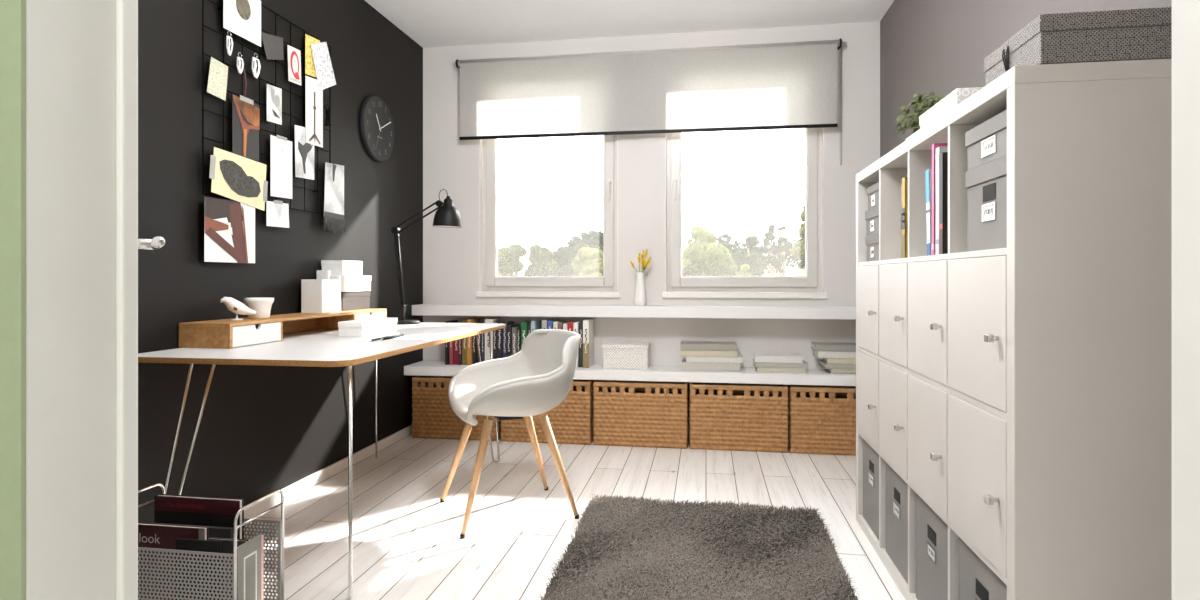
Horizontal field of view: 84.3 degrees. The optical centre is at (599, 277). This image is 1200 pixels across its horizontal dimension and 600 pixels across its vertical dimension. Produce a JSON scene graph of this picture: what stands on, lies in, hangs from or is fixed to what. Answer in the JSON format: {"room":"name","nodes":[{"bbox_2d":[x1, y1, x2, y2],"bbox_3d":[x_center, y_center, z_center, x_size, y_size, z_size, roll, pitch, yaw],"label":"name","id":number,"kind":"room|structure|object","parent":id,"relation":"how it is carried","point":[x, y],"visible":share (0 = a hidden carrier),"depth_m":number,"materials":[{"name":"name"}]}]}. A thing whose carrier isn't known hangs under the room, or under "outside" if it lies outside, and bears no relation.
{"room":"office","nodes":[
{"label":"office","id":0,"kind":"room"},
{"bbox_2d":[0,0,25,599],"bbox_3d":[-0.168,-0.281,0.533,3.900,2.632,0.100,0,0,9],"label":"wall","id":1,"kind":"structure","parent":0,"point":[12,12],"depth_m":0.53,"materials":[{"name":"green paint"}]},
{"bbox_2d":[138,236,164,249],"bbox_3d":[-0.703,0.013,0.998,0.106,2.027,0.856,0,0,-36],"label":"door handle","id":2,"kind":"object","parent":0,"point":[157,242],"depth_m":1.29,"materials":[{"name":"metal"}]},
{"bbox_2d":[138,0,422,522],"bbox_3d":[-1.573,-0.221,2.829,0.120,2.752,4.210,0,0,9],"label":"wall","id":3,"kind":"structure","parent":0,"point":[263,430],"depth_m":2.98,"materials":[{"name":"grey paint"}]},
{"bbox_2d":[202,0,330,214],"bbox_3d":[-1.473,-0.760,2.994,0.025,0.876,0.881,0,0,9],"label":"wire pinboard","id":4,"kind":"object","parent":3,"relation":"attached to","point":[219,7],"visible":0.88,"depth_m":2.88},
{"bbox_2d":[207,57,227,100],"bbox_3d":[-1.516,-0.790,2.629,0.001,0.152,0.117,0,0,9],"label":"postcard","id":5,"kind":"object","parent":4,"relation":"attached to","point":[218,72],"visible":1,"depth_m":2.63},
{"bbox_2d":[204,196,254,262],"bbox_3d":[-1.499,-0.189,2.697,0.004,0.251,0.291,0,0,9],"label":"photograph","id":6,"kind":"object","parent":4,"relation":"attached to","point":[229,226],"visible":1,"depth_m":2.68,"materials":[{"name":"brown paper"}]},
{"bbox_2d":[209,147,267,210],"bbox_3d":[-1.488,-0.404,2.741,0.004,0.221,0.348,0,0,9],"label":"photograph","id":7,"kind":"object","parent":4,"relation":"attached to","point":[238,178],"visible":1,"depth_m":2.73},
{"bbox_2d":[223,0,260,46],"bbox_3d":[-1.487,-1.115,2.764,0.003,0.225,0.227,0,0,9],"label":"photograph","id":8,"kind":"object","parent":4,"relation":"attached to","point":[242,18],"visible":1,"depth_m":2.77,"materials":[{"name":"white paper"}]},
{"bbox_2d":[232,94,259,160],"bbox_3d":[-1.487,-0.631,2.789,0.004,0.256,0.164,0,0,9],"label":"photograph","id":9,"kind":"object","parent":4,"relation":"attached to","point":[245,113],"visible":1,"depth_m":2.78,"materials":[{"name":"orange paper"}]},
{"bbox_2d":[261,32,283,59],"bbox_3d":[-1.463,-1.032,2.962,0.001,0.135,0.157,0,0,9],"label":"card","id":10,"kind":"object","parent":4,"relation":"attached to","point":[273,45],"visible":1,"depth_m":2.97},
{"bbox_2d":[267,84,281,124],"bbox_3d":[-1.460,-0.778,2.974,0.003,0.170,0.104,0,0,9],"label":"photograph","id":11,"kind":"object","parent":4,"relation":"attached to","point":[274,94],"visible":1,"depth_m":2.97},
{"bbox_2d":[266,200,288,227],"bbox_3d":[-1.452,-0.290,2.994,0.004,0.122,0.161,0,0,9],"label":"photograph","id":12,"kind":"object","parent":4,"relation":"attached to","point":[277,212],"visible":1,"depth_m":2.99,"materials":[{"name":"white paper"}]},
{"bbox_2d":[270,135,291,198],"bbox_3d":[-1.448,-0.505,3.019,0.004,0.281,0.157,0,0,9],"label":"print","id":13,"kind":"object","parent":4,"relation":"attached to","point":[280,147],"visible":1,"depth_m":3.01,"materials":[{"name":"white paper"}]},
{"bbox_2d":[287,45,300,84],"bbox_3d":[-1.436,-1.000,3.120,0.003,0.170,0.106,0,0,9],"label":"postcard","id":14,"kind":"object","parent":4,"relation":"attached to","point":[294,55],"visible":1,"depth_m":3.12,"materials":[{"name":"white paper"}]},
{"bbox_2d":[294,125,313,179],"bbox_3d":[-1.424,-0.605,3.198,0.003,0.255,0.160,0,0,9],"label":"photograph","id":15,"kind":"object","parent":4,"relation":"attached to","point":[304,152],"visible":1,"depth_m":3.19,"materials":[{"name":"white paper"}]},
{"bbox_2d":[305,34,319,77],"bbox_3d":[-1.413,-1.089,3.275,0.001,0.203,0.143,0,0,9],"label":"print","id":16,"kind":"object","parent":4,"relation":"attached to","point":[310,70],"visible":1,"depth_m":3.24},
{"bbox_2d":[305,76,322,147],"bbox_3d":[-1.409,-0.823,3.272,0.003,0.335,0.147,0,0,9],"label":"print","id":17,"kind":"object","parent":4,"relation":"attached to","point":[313,96],"visible":1,"depth_m":3.26,"materials":[{"name":"white paper"}]},
{"bbox_2d":[311,42,335,90],"bbox_3d":[-1.394,-1.067,3.348,0.001,0.267,0.227,0,0,9],"label":"card","id":18,"kind":"object","parent":4,"relation":"attached to","point":[321,57],"visible":1,"depth_m":3.34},
{"bbox_2d":[323,162,345,232],"bbox_3d":[-1.376,-0.416,3.440,0.009,0.363,0.211,0,0,9],"label":"photograph","id":19,"kind":"object","parent":4,"relation":"hanging from","point":[334,173],"visible":1,"depth_m":3.44},
{"bbox_2d":[244,425,412,521],"bbox_3d":[-1.521,1.006,2.724,0.016,0.058,3.800,0,0,9],"label":"baseboard","id":20,"kind":"structure","parent":3,"relation":"attached to","point":[300,486],"depth_m":3.35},
{"bbox_2d":[359,95,394,161],"bbox_3d":[-1.318,-0.887,3.942,0.031,0.384,0.384,0,0,9],"label":"wall clock","id":21,"kind":"object","parent":3,"relation":"attached to","point":[377,132],"visible":1,"depth_m":3.91,"materials":[{"name":"black plastic"}]},
{"bbox_2d":[26,0,1199,599],"bbox_3d":[-0.019,-0.005,0.514,0.922,2.080,0.100,0,0,9],"label":"door frame","id":22,"kind":"structure","parent":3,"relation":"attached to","point":[82,55],"depth_m":0.57,"materials":[{"name":"wood"}]},
{"bbox_2d":[244,434,904,599],"bbox_3d":[-0.055,1.095,2.414,3.010,0.120,3.950,0,0,9],"label":"floor","id":23,"kind":"structure","parent":0,"point":[407,544],"depth_m":2.95,"materials":[{"name":"white wood"}]},
{"bbox_2d":[138,483,283,599],"bbox_3d":[-1.211,0.841,1.991,0.429,0.380,0.219,0,0,9],"label":"magazine rack","id":24,"kind":"object","parent":23,"relation":"on","point":[280,527],"visible":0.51,"depth_m":1.90,"materials":[{"name":"metal"}]},
{"bbox_2d":[138,522,208,599],"bbox_3d":[-1.283,0.870,1.971,0.253,0.270,0.019,0,0,9],"label":"magazine","id":25,"kind":"object","parent":24,"relation":"in","point":[150,535],"visible":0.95,"depth_m":1.97,"materials":[{"name":"paper"}]},
{"bbox_2d":[151,522,232,537],"bbox_3d":[-1.257,0.882,2.035,0.285,0.244,0.010,0,0,9],"label":"magazine","id":26,"kind":"object","parent":24,"relation":"in","point":[221,532],"visible":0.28,"depth_m":2.02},
{"bbox_2d":[154,494,243,538],"bbox_3d":[-1.250,0.844,2.065,0.296,0.322,0.021,0,0,9],"label":"book","id":27,"kind":"object","parent":24,"relation":"in","point":[168,508],"visible":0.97,"depth_m":2.06,"materials":[{"name":"paper"}]},
{"bbox_2d":[175,538,222,599],"bbox_3d":[-1.158,0.881,1.916,0.148,0.248,0.008,0,0,9],"label":"brochure","id":28,"kind":"object","parent":24,"relation":"in","point":[186,544],"visible":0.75,"depth_m":1.91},
{"bbox_2d":[209,537,248,599],"bbox_3d":[-1.151,0.889,1.970,0.225,0.232,0.014,0,0,9],"label":"catalogue","id":29,"kind":"object","parent":24,"relation":"in","point":[227,542],"visible":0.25,"depth_m":1.96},
{"bbox_2d":[237,534,263,599],"bbox_3d":[-1.021,0.886,1.931,0.013,0.238,0.110,0,0,9],"label":"album","id":30,"kind":"object","parent":24,"relation":"in","point":[250,555],"visible":0.94,"depth_m":1.93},
{"bbox_2d":[138,323,505,597],"bbox_3d":[-1.058,0.648,2.982,0.820,0.777,1.725,0,0,9],"label":"desk","id":31,"kind":"object","parent":23,"relation":"on","point":[314,348],"visible":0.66,"depth_m":2.34,"materials":[{"name":"white laminate"}]},
{"bbox_2d":[179,308,386,347],"bbox_3d":[-1.363,0.212,3.039,0.212,0.091,1.208,0,0,9],"label":"shelf","id":32,"kind":"object","parent":31,"relation":"on","point":[222,333],"visible":0.86,"depth_m":2.60,"materials":[{"name":"brown wood"}]},
{"bbox_2d":[220,297,255,319],"bbox_3d":[-1.431,0.120,2.622,0.051,0.094,0.128,0,0,45],"label":"bird figurine","id":33,"kind":"object","parent":32,"relation":"on","point":[235,306],"visible":1,"depth_m":2.60,"materials":[{"name":"white ceramic"}]},
{"bbox_2d":[244,298,273,318],"bbox_3d":[-1.412,0.124,2.747,0.112,0.084,0.112,0,0,9],"label":"cup","id":34,"kind":"object","parent":32,"relation":"on","point":[262,306],"visible":0.95,"depth_m":2.71,"materials":[{"name":"white ceramic"}]},
{"bbox_2d":[301,279,339,312],"bbox_3d":[-1.358,0.086,3.230,0.108,0.160,0.160,0,0,9],"label":"carton","id":35,"kind":"object","parent":32,"relation":"on","point":[317,295],"visible":1,"depth_m":3.16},
{"bbox_2d":[341,291,369,310],"bbox_3d":[-1.334,0.118,3.489,0.120,0.096,0.280,0,0,9],"label":"wooden box","id":36,"kind":"object","parent":32,"relation":"on","point":[356,300],"visible":0.62,"depth_m":3.47,"materials":[{"name":"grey wood"}]},
{"bbox_2d":[331,275,370,291],"bbox_3d":[-1.330,0.028,3.489,0.128,0.084,0.270,0,0,9],"label":"lidded box","id":37,"kind":"object","parent":36,"relation":"on","point":[349,283],"visible":0.73,"depth_m":3.45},
{"bbox_2d":[321,260,362,274],"bbox_3d":[-1.342,-0.052,3.455,0.118,0.076,0.200,0,0,9],"label":"lidded box","id":38,"kind":"object","parent":37,"relation":"on","point":[337,267],"visible":0.87,"depth_m":3.37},
{"bbox_2d":[338,317,397,336],"bbox_3d":[-1.074,0.226,3.088,0.117,0.064,0.340,0,0,9],"label":"lidded box","id":39,"kind":"object","parent":31,"relation":"on","point":[377,325],"visible":1,"depth_m":2.97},
{"bbox_2d":[391,189,461,324],"bbox_3d":[-0.978,-0.122,3.736,0.408,0.760,0.160,0,0,9],"label":"desk lamp","id":40,"kind":"object","parent":31,"relation":"on","point":[447,215],"visible":0.99,"depth_m":3.73,"materials":[{"name":"black metal"}]},
{"bbox_2d":[411,376,500,440],"bbox_3d":[-0.911,0.839,4.374,0.584,0.390,0.278,0,0,9],"label":"wicker basket","id":41,"kind":"object","parent":23,"relation":"on","point":[434,417],"visible":0.59,"depth_m":4.26,"materials":[{"name":"wicker"}]},
{"bbox_2d":[440,329,580,538],"bbox_3d":[-0.387,0.641,2.959,0.566,0.790,0.630,0,0,-23],"label":"tub chair","id":42,"kind":"object","parent":23,"relation":"on","point":[536,379],"visible":1,"depth_m":2.85,"materials":[{"name":"white plastic"}]},
{"bbox_2d":[500,379,594,444],"bbox_3d":[-0.323,0.839,4.280,0.584,0.390,0.278,0,0,9],"label":"wicker basket","id":43,"kind":"object","parent":23,"relation":"on","point":[571,421],"visible":0.53,"depth_m":4.13,"materials":[{"name":"wicker"}]},
{"bbox_2d":[593,380,688,448],"bbox_3d":[0.264,0.839,4.186,0.584,0.390,0.278,0,0,9],"label":"wicker basket","id":44,"kind":"object","parent":23,"relation":"on","point":[655,414],"visible":0.99,"depth_m":4.06,"materials":[{"name":"wicker"}]},
{"bbox_2d":[539,494,857,599],"bbox_3d":[0.325,1.007,2.152,1.034,0.054,1.704,0,0,9],"label":"shaggy rug","id":45,"kind":"object","parent":23,"relation":"on","point":[621,548],"visible":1,"depth_m":2.39,"materials":[{"name":"carpet"}]},
{"bbox_2d":[689,382,788,452],"bbox_3d":[0.848,0.839,4.093,0.584,0.390,0.278,0,0,9],"label":"wicker basket","id":46,"kind":"object","parent":23,"relation":"on","point":[722,416],"visible":0.99,"depth_m":3.96,"materials":[{"name":"wicker"}]},
{"bbox_2d":[787,385,855,455],"bbox_3d":[1.429,0.839,4.000,0.584,0.390,0.278,0,0,9],"label":"wicker basket","id":47,"kind":"object","parent":23,"relation":"on","point":[822,419],"visible":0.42,"depth_m":3.89,"materials":[{"name":"wicker"}]},
{"bbox_2d":[856,58,1171,599],"bbox_3d":[1.167,0.297,2.076,0.440,1.476,1.476,0,0,9],"label":"storage cabinet","id":48,"kind":"object","parent":23,"relation":"on","point":[1022,390],"visible":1,"depth_m":1.37,"materials":[{"name":"white wood"}]},
{"bbox_2d":[863,439,878,539],"bbox_3d":[1.239,0.834,2.595,0.339,0.325,0.300,0,0,9],"label":"storage box","id":49,"kind":"object","parent":48,"relation":"on","point":[870,456],"visible":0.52,"depth_m":2.62,"materials":[{"name":"grey fabric"}]},
{"bbox_2d":[865,234,878,261],"bbox_3d":[1.231,-0.118,2.646,0.278,0.105,0.230,0,0,9],"label":"storage box","id":50,"kind":"object","parent":48,"relation":"on","point":[871,242],"visible":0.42,"depth_m":2.67,"materials":[{"name":"grey fabric"}]},
{"bbox_2d":[865,207,878,236],"bbox_3d":[1.231,-0.225,2.646,0.278,0.105,0.230,0,0,9],"label":"storage box","id":51,"kind":"object","parent":50,"relation":"on","point":[871,216],"visible":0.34,"depth_m":2.67,"materials":[{"name":"cardboard"}]},
{"bbox_2d":[867,182,878,210],"bbox_3d":[1.214,-0.325,2.632,0.248,0.094,0.198,0,0,9],"label":"storage box","id":52,"kind":"object","parent":51,"relation":"on","point":[872,191],"visible":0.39,"depth_m":2.65,"materials":[{"name":"cardboard"}]},
{"bbox_2d":[886,463,907,583],"bbox_3d":[1.183,0.834,2.245,0.339,0.325,0.300,0,0,9],"label":"storage box","id":53,"kind":"object","parent":48,"relation":"on","point":[896,487],"visible":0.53,"depth_m":2.27,"materials":[{"name":"grey fabric"}]},
{"bbox_2d":[902,177,907,257],"bbox_3d":[1.125,-0.201,2.203,0.221,0.270,0.034,0,0,9],"label":"book","id":54,"kind":"object","parent":48,"relation":"on","point":[905,179],"visible":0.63,"depth_m":2.20,"materials":[{"name":"yellow paper"}]},
{"bbox_2d":[895,92,944,133],"bbox_3d":[1.304,-0.593,2.653,0.221,0.302,0.211,0,0,32],"label":"potted plant","id":55,"kind":"object","parent":48,"relation":"on","point":[914,122],"visible":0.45,"depth_m":2.65,"materials":[{"name":"green plant"}]},
{"bbox_2d":[925,169,931,255],"bbox_3d":[1.065,-0.192,1.928,0.211,0.253,0.045,0,0,9],"label":"book","id":56,"kind":"object","parent":48,"relation":"on","point":[928,173],"visible":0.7,"depth_m":1.94,"materials":[{"name":"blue paper"}]},
{"bbox_2d":[906,107,953,139],"bbox_3d":[1.177,-0.462,2.055,0.311,0.039,0.436,0,0,9],"label":"flat box","id":57,"kind":"object","parent":48,"relation":"on","point":[951,107],"visible":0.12,"depth_m":2.03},
{"bbox_2d":[920,87,982,128],"bbox_3d":[1.233,-0.529,2.165,0.252,0.093,0.355,0,0,9],"label":"gift box","id":58,"kind":"object","parent":57,"relation":"on","point":[958,95],"visible":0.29,"depth_m":2.09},
{"bbox_2d":[916,493,947,599],"bbox_3d":[1.127,0.834,1.896,0.339,0.325,0.300,0,0,9],"label":"storage box","id":59,"kind":"object","parent":48,"relation":"on","point":[931,530],"visible":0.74,"depth_m":1.94,"materials":[{"name":"grey fabric"}]},
{"bbox_2d":[931,143,947,254],"bbox_3d":[1.064,-0.225,1.885,0.221,0.318,0.022,0,0,9],"label":"book","id":60,"kind":"object","parent":48,"relation":"on","point":[935,145],"visible":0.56,"depth_m":1.90,"materials":[{"name":"pink paper"}]},
{"bbox_2d":[935,146,947,254],"bbox_3d":[1.066,-0.217,1.853,0.231,0.302,0.036,0,0,9],"label":"book","id":61,"kind":"object","parent":48,"relation":"on","point":[940,149],"visible":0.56,"depth_m":1.87,"materials":[{"name":"white paper"}]},
{"bbox_2d":[939,152,947,253],"bbox_3d":[1.053,-0.206,1.821,0.221,0.280,0.028,0,0,9],"label":"book","id":62,"kind":"object","parent":48,"relation":"on","point":[943,157],"visible":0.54,"depth_m":1.82,"materials":[{"name":"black paper"}]},
{"bbox_2d":[959,537,1006,599],"bbox_3d":[1.071,0.834,1.546,0.339,0.325,0.300,0,0,9],"label":"storage box","id":63,"kind":"object","parent":48,"relation":"on","point":[977,581],"visible":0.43,"depth_m":1.61,"materials":[{"name":"grey fabric"}]},
{"bbox_2d":[965,155,1006,251],"bbox_3d":[1.081,-0.169,1.532,0.343,0.205,0.276,0,0,9],"label":"storage box","id":64,"kind":"object","parent":48,"relation":"on","point":[986,184],"visible":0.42,"depth_m":1.56,"materials":[{"name":"cardboard"}]},
{"bbox_2d":[965,110,1006,170],"bbox_3d":[1.066,-0.322,1.534,0.313,0.100,0.276,0,0,9],"label":"storage box","id":65,"kind":"object","parent":64,"relation":"on","point":[986,142],"visible":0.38,"depth_m":1.56,"materials":[{"name":"cardboard"}]},
{"bbox_2d":[984,7,1171,84],"bbox_3d":[1.103,-0.493,1.476,0.372,0.101,0.280,0,0,9],"label":"patterned box","id":66,"kind":"object","parent":48,"relation":"on","point":[1130,34],"visible":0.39,"depth_m":1.35,"materials":[{"name":"cardboard"}]},
{"bbox_2d":[365,0,893,47],"bbox_3d":[-0.028,-1.647,2.582,3.210,0.100,4.210,0,0,9],"label":"ceiling","id":67,"kind":"structure","parent":0,"point":[430,23],"depth_m":4.03,"materials":[{"name":"white paint"}]},
{"bbox_2d":[423,21,879,420],"bbox_3d":[0.277,-0.221,4.488,3.010,2.752,0.250,0,0,9],"label":"wall","id":68,"kind":"structure","parent":0,"point":[451,256],"depth_m":4.35,"materials":[{"name":"grey paint"}]},
{"bbox_2d":[476,135,620,297],"bbox_3d":[-0.345,-0.653,4.512,0.993,1.564,0.148,0,0,9],"label":"window","id":69,"kind":"structure","parent":68,"relation":"in","point":[491,284],"depth_m":4.49,"materials":[{"name":"white plastic"}]},
{"bbox_2d":[404,361,855,385],"bbox_3d":[0.233,0.602,4.215,3.008,0.060,0.299,0,0,9],"label":"wall shelf","id":70,"kind":"object","parent":68,"relation":"attached to","point":[660,373],"visible":0.52,"depth_m":4.05,"materials":[{"name":"white paint"}]},
{"bbox_2d":[467,318,479,364],"bbox_3d":[-0.843,0.422,4.421,0.030,0.298,0.165,0,0,9],"label":"book","id":71,"kind":"object","parent":70,"relation":"on","point":[469,339],"visible":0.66,"depth_m":4.34,"materials":[{"name":"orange paper"}]},
{"bbox_2d":[485,318,500,360],"bbox_3d":[-0.713,0.420,4.412,0.058,0.302,0.165,0,0,9],"label":"book","id":72,"kind":"object","parent":70,"relation":"on","point":[490,320],"visible":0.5,"depth_m":4.33,"materials":[{"name":"white paper"}]},
{"bbox_2d":[497,322,503,358],"bbox_3d":[-0.641,0.434,4.397,0.030,0.275,0.165,0,0,9],"label":"book","id":73,"kind":"object","parent":70,"relation":"on","point":[500,331],"visible":0.35,"depth_m":4.32,"materials":[{"name":"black paper"}]},
{"bbox_2d":[507,324,517,356],"bbox_3d":[-0.579,0.439,4.383,0.030,0.265,0.165,0,0,9],"label":"book","id":74,"kind":"object","parent":70,"relation":"on","point":[509,327],"visible":0.45,"depth_m":4.30,"materials":[{"name":"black paper"}]},
{"bbox_2d":[579,322,582,366],"bbox_3d":[-0.109,0.429,4.320,0.030,0.284,0.165,0,0,9],"label":"book","id":75,"kind":"object","parent":70,"relation":"on","point":[580,323],"visible":0.55,"depth_m":4.24,"materials":[{"name":"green paper"}]},
{"bbox_2d":[583,319,593,367],"bbox_3d":[-0.074,0.420,4.300,0.040,0.302,0.191,0,0,9],"label":"book","id":76,"kind":"object","parent":70,"relation":"on","point":[588,324],"visible":1,"depth_m":4.21,"materials":[{"name":"white paper"}]},
{"bbox_2d":[602,342,650,369],"bbox_3d":[0.169,0.495,4.232,0.294,0.152,0.180,0,0,9],"label":"patterned box","id":77,"kind":"object","parent":70,"relation":"on","point":[616,355],"visible":1,"depth_m":4.15,"materials":[{"name":"white wicker"}]},
{"bbox_2d":[682,359,739,371],"bbox_3d":[0.695,0.545,4.157,0.355,0.052,0.190,0,0,9],"label":"book","id":78,"kind":"object","parent":70,"relation":"on","point":[686,366],"visible":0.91,"depth_m":4.06,"materials":[{"name":"paper"}]},
{"bbox_2d":[686,354,742,362],"bbox_3d":[0.713,0.501,4.154,0.352,0.036,0.200,0,0,9],"label":"book","id":79,"kind":"object","parent":78,"relation":"on","point":[739,359],"visible":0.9,"depth_m":4.06,"materials":[{"name":"paper"}]},
{"bbox_2d":[681,350,737,356],"bbox_3d":[0.685,0.465,4.159,0.348,0.036,0.197,0,0,9],"label":"book","id":80,"kind":"object","parent":79,"relation":"on","point":[683,352],"visible":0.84,"depth_m":4.07,"materials":[{"name":"paper"}]},
{"bbox_2d":[681,341,736,350],"bbox_3d":[0.679,0.426,4.160,0.342,0.040,0.193,0,0,9],"label":"book","id":81,"kind":"object","parent":80,"relation":"on","point":[685,345],"visible":1,"depth_m":4.07,"materials":[{"name":"paper"}]},
{"bbox_2d":[755,367,805,372],"bbox_3d":[1.107,0.556,4.086,0.287,0.030,0.180,0,0,9],"label":"book","id":82,"kind":"object","parent":70,"relation":"on","point":[758,369],"visible":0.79,"depth_m":4.00,"materials":[{"name":"paper"}]},
{"bbox_2d":[753,359,807,367],"bbox_3d":[1.107,0.526,4.087,0.316,0.029,0.186,0,0,9],"label":"book","id":83,"kind":"object","parent":82,"relation":"on","point":[804,364],"visible":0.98,"depth_m":4.00,"materials":[{"name":"paper"}]},
{"bbox_2d":[753,352,802,362],"bbox_3d":[1.093,0.491,4.089,0.284,0.040,0.186,0,0,9],"label":"book","id":84,"kind":"object","parent":83,"relation":"on","point":[758,357],"visible":1,"depth_m":4.01,"materials":[{"name":"paper"}]},
{"bbox_2d":[825,369,855,373],"bbox_3d":[1.532,0.556,4.024,0.285,0.030,0.190,0,0,9],"label":"book","id":85,"kind":"object","parent":70,"relation":"on","point":[832,371],"visible":0.44,"depth_m":3.94,"materials":[{"name":"paper"}]},
{"bbox_2d":[819,360,855,368],"bbox_3d":[1.505,0.526,4.028,0.304,0.030,0.196,0,0,9],"label":"book","id":86,"kind":"object","parent":85,"relation":"on","point":[823,363],"visible":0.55,"depth_m":3.94,"materials":[{"name":"paper"}]},
{"bbox_2d":[822,358,855,363],"bbox_3d":[1.513,0.494,4.027,0.288,0.032,0.196,0,0,9],"label":"book","id":87,"kind":"object","parent":86,"relation":"on","point":[827,360],"visible":0.39,"depth_m":3.95,"materials":[{"name":"paper"}]},
{"bbox_2d":[813,351,855,358],"bbox_3d":[1.465,0.458,4.034,0.304,0.040,0.196,0,0,9],"label":"book","id":88,"kind":"object","parent":87,"relation":"on","point":[820,354],"visible":0.47,"depth_m":3.95,"materials":[{"name":"paper"}]},
{"bbox_2d":[810,342,855,351],"bbox_3d":[1.453,0.418,4.036,0.307,0.038,0.193,0,0,9],"label":"book","id":89,"kind":"object","parent":88,"relation":"on","point":[816,346],"visible":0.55,"depth_m":3.96,"materials":[{"name":"paper"}]},
{"bbox_2d":[412,304,855,319],"bbox_3d":[0.243,0.215,4.273,3.008,0.070,0.182,0,0,9],"label":"wall shelf","id":90,"kind":"object","parent":68,"relation":"attached to","point":[629,311],"visible":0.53,"depth_m":4.19,"materials":[{"name":"white paint"}]},
{"bbox_2d":[630,249,650,305],"bbox_3d":[0.262,-0.005,4.255,0.140,0.370,0.078,0,0,9],"label":"flower vase","id":91,"kind":"object","parent":90,"relation":"on","point":[640,292],"visible":1,"depth_m":4.24,"materials":[{"name":"white ceramic"}]},
{"bbox_2d":[455,38,841,164],"bbox_3d":[0.264,-1.089,4.316,2.494,0.784,0.092,0,0,9],"label":"roller blind","id":92,"kind":"object","parent":68,"relation":"attached to","point":[788,85],"visible":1,"depth_m":4.26,"materials":[{"name":"white fabric"}]},
{"bbox_2d":[662,128,827,298],"bbox_3d":[0.927,-0.653,4.309,1.035,1.564,0.148,0,0,9],"label":"window","id":93,"kind":"structure","parent":68,"relation":"in","point":[811,285],"depth_m":4.27,"materials":[{"name":"white plastic"}]},
{"bbox_2d":[880,0,1171,157],"bbox_3d":[1.518,-0.221,2.335,0.120,2.752,4.210,0,0,9],"label":"wall","id":94,"kind":"structure","parent":0,"point":[940,47],"depth_m":3.04,"materials":[{"name":"grey paint"}]},
{"label":"outside","id":95,"kind":"structure","parent":0,"visible":0},
{"bbox_3d":[10.735,1.635,67.147,180.000,0.600,124.000,0,0,9],"label":"ground","id":96,"kind":"structure","parent":95,"visible":0},
{"bbox_2d":[498,247,514,275],"bbox_3d":[-6.420,-0.299,41.356,2.878,3.327,2.114,0,0,9],"label":"tree","id":97,"kind":"object","parent":96,"relation":"on","point":[501,258],"visible":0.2,"depth_m":40.88,"materials":[{"name":"green plant"}]},
{"bbox_2d":[501,243,526,275],"bbox_3d":[-4.794,-0.293,37.155,1.344,3.316,1.540,0,0,9],"label":"tree","id":98,"kind":"object","parent":96,"relation":"on","point":[513,254],"visible":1,"depth_m":36.89,"materials":[{"name":"green plant"}]},
{"bbox_2d":[524,261,556,275],"bbox_3d":[-3.496,0.191,38.241,1.890,2.346,2.052,0,0,9],"label":"shrub","id":99,"kind":"object","parent":96,"relation":"on","point":[541,268],"visible":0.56,"depth_m":37.77,"materials":[{"name":"green plant"}]},
{"bbox_2d":[527,244,558,274],"bbox_3d":[-3.661,-0.399,42.079,2.156,3.527,1.920,0,0,6],"label":"tree","id":100,"kind":"object","parent":96,"relation":"on","point":[537,253],"visible":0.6,"depth_m":41.66,"materials":[{"name":"green plant"}]},
{"bbox_2d":[556,243,588,275],"bbox_3d":[-1.836,-0.491,43.805,2.378,3.712,2.544,0,0,9],"label":"tree","id":101,"kind":"object","parent":96,"relation":"on","point":[566,254],"visible":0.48,"depth_m":43.48,"materials":[{"name":"green plant"}]},
{"bbox_2d":[571,247,602,275],"bbox_3d":[-0.370,-0.262,40.718,2.839,3.253,2.350,0,0,9],"label":"tree","id":102,"kind":"object","parent":96,"relation":"on","point":[586,256],"visible":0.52,"depth_m":40.06,"materials":[{"name":"green plant"}]},
{"bbox_2d":[551,229,804,275],"bbox_3d":[7.242,-1.288,71.783,62.134,7.814,25.397,0,0,9],"label":"forest","id":103,"kind":"object","parent":96,"relation":"on","point":[594,239],"visible":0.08,"depth_m":66.18,"materials":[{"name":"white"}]},
{"bbox_2d":[682,264,704,275],"bbox_3d":[4.508,0.327,32.546,1.304,2.074,1.767,0,0,24],"label":"shrub","id":104,"kind":"object","parent":96,"relation":"on","point":[691,269],"visible":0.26,"depth_m":32.48,"materials":[{"name":"green plant"}]},
{"bbox_2d":[682,226,732,275],"bbox_3d":[6.116,-0.864,39.431,3.697,4.459,2.820,0,0,40],"label":"tree","id":105,"kind":"object","parent":96,"relation":"on","point":[704,244],"visible":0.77,"depth_m":39.03,"materials":[{"name":"green plant"}]},
{"bbox_2d":[705,251,737,275],"bbox_3d":[6.409,-0.035,35.494,1.972,2.799,1.928,0,0,25],"label":"shrub","id":106,"kind":"object","parent":96,"relation":"on","point":[718,264],"visible":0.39,"depth_m":34.95,"materials":[{"name":"green plant"}]},
{"bbox_2d":[731,235,767,275],"bbox_3d":[9.061,-0.619,40.127,2.482,3.968,1.848,0,0,-9],"label":"tree","id":107,"kind":"object","parent":96,"relation":"on","point":[757,268],"visible":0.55,"depth_m":39.73,"materials":[{"name":"green plant"}]},
{"bbox_2d":[764,225,782,275],"bbox_3d":[11.563,-1.101,44.179,1.247,4.934,0.817,0,0,26],"label":"tree","id":108,"kind":"object","parent":96,"relation":"on","point":[774,263],"visible":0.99,"depth_m":44.06,"materials":[{"name":"green plant"}]},
{"bbox_2d":[775,226,787,275],"bbox_3d":[12.695,-1.129,46.196,0.951,4.989,1.003,0,0,0],"label":"tree","id":109,"kind":"object","parent":96,"relation":"on","point":[783,256],"visible":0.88,"depth_m":45.93,"materials":[{"name":"green plant"}]},
{"bbox_2d":[789,205,804,260],"bbox_3d":[11.651,-1.391,36.598,2.245,5.514,1.954,0,0,-42],"label":"tree","id":110,"kind":"object","parent":96,"relation":"on","point":[797,250],"visible":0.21,"depth_m":36.30,"materials":[{"name":"green plant"}]},
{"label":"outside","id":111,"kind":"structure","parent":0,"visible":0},
{"bbox_2d":[513,254,804,275],"bbox_3d":[13.577,-1.303,84.921,160.000,5.376,60.000,0,0,9],"label":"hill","id":112,"kind":"structure","parent":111,"point":[790,271],"depth_m":63.91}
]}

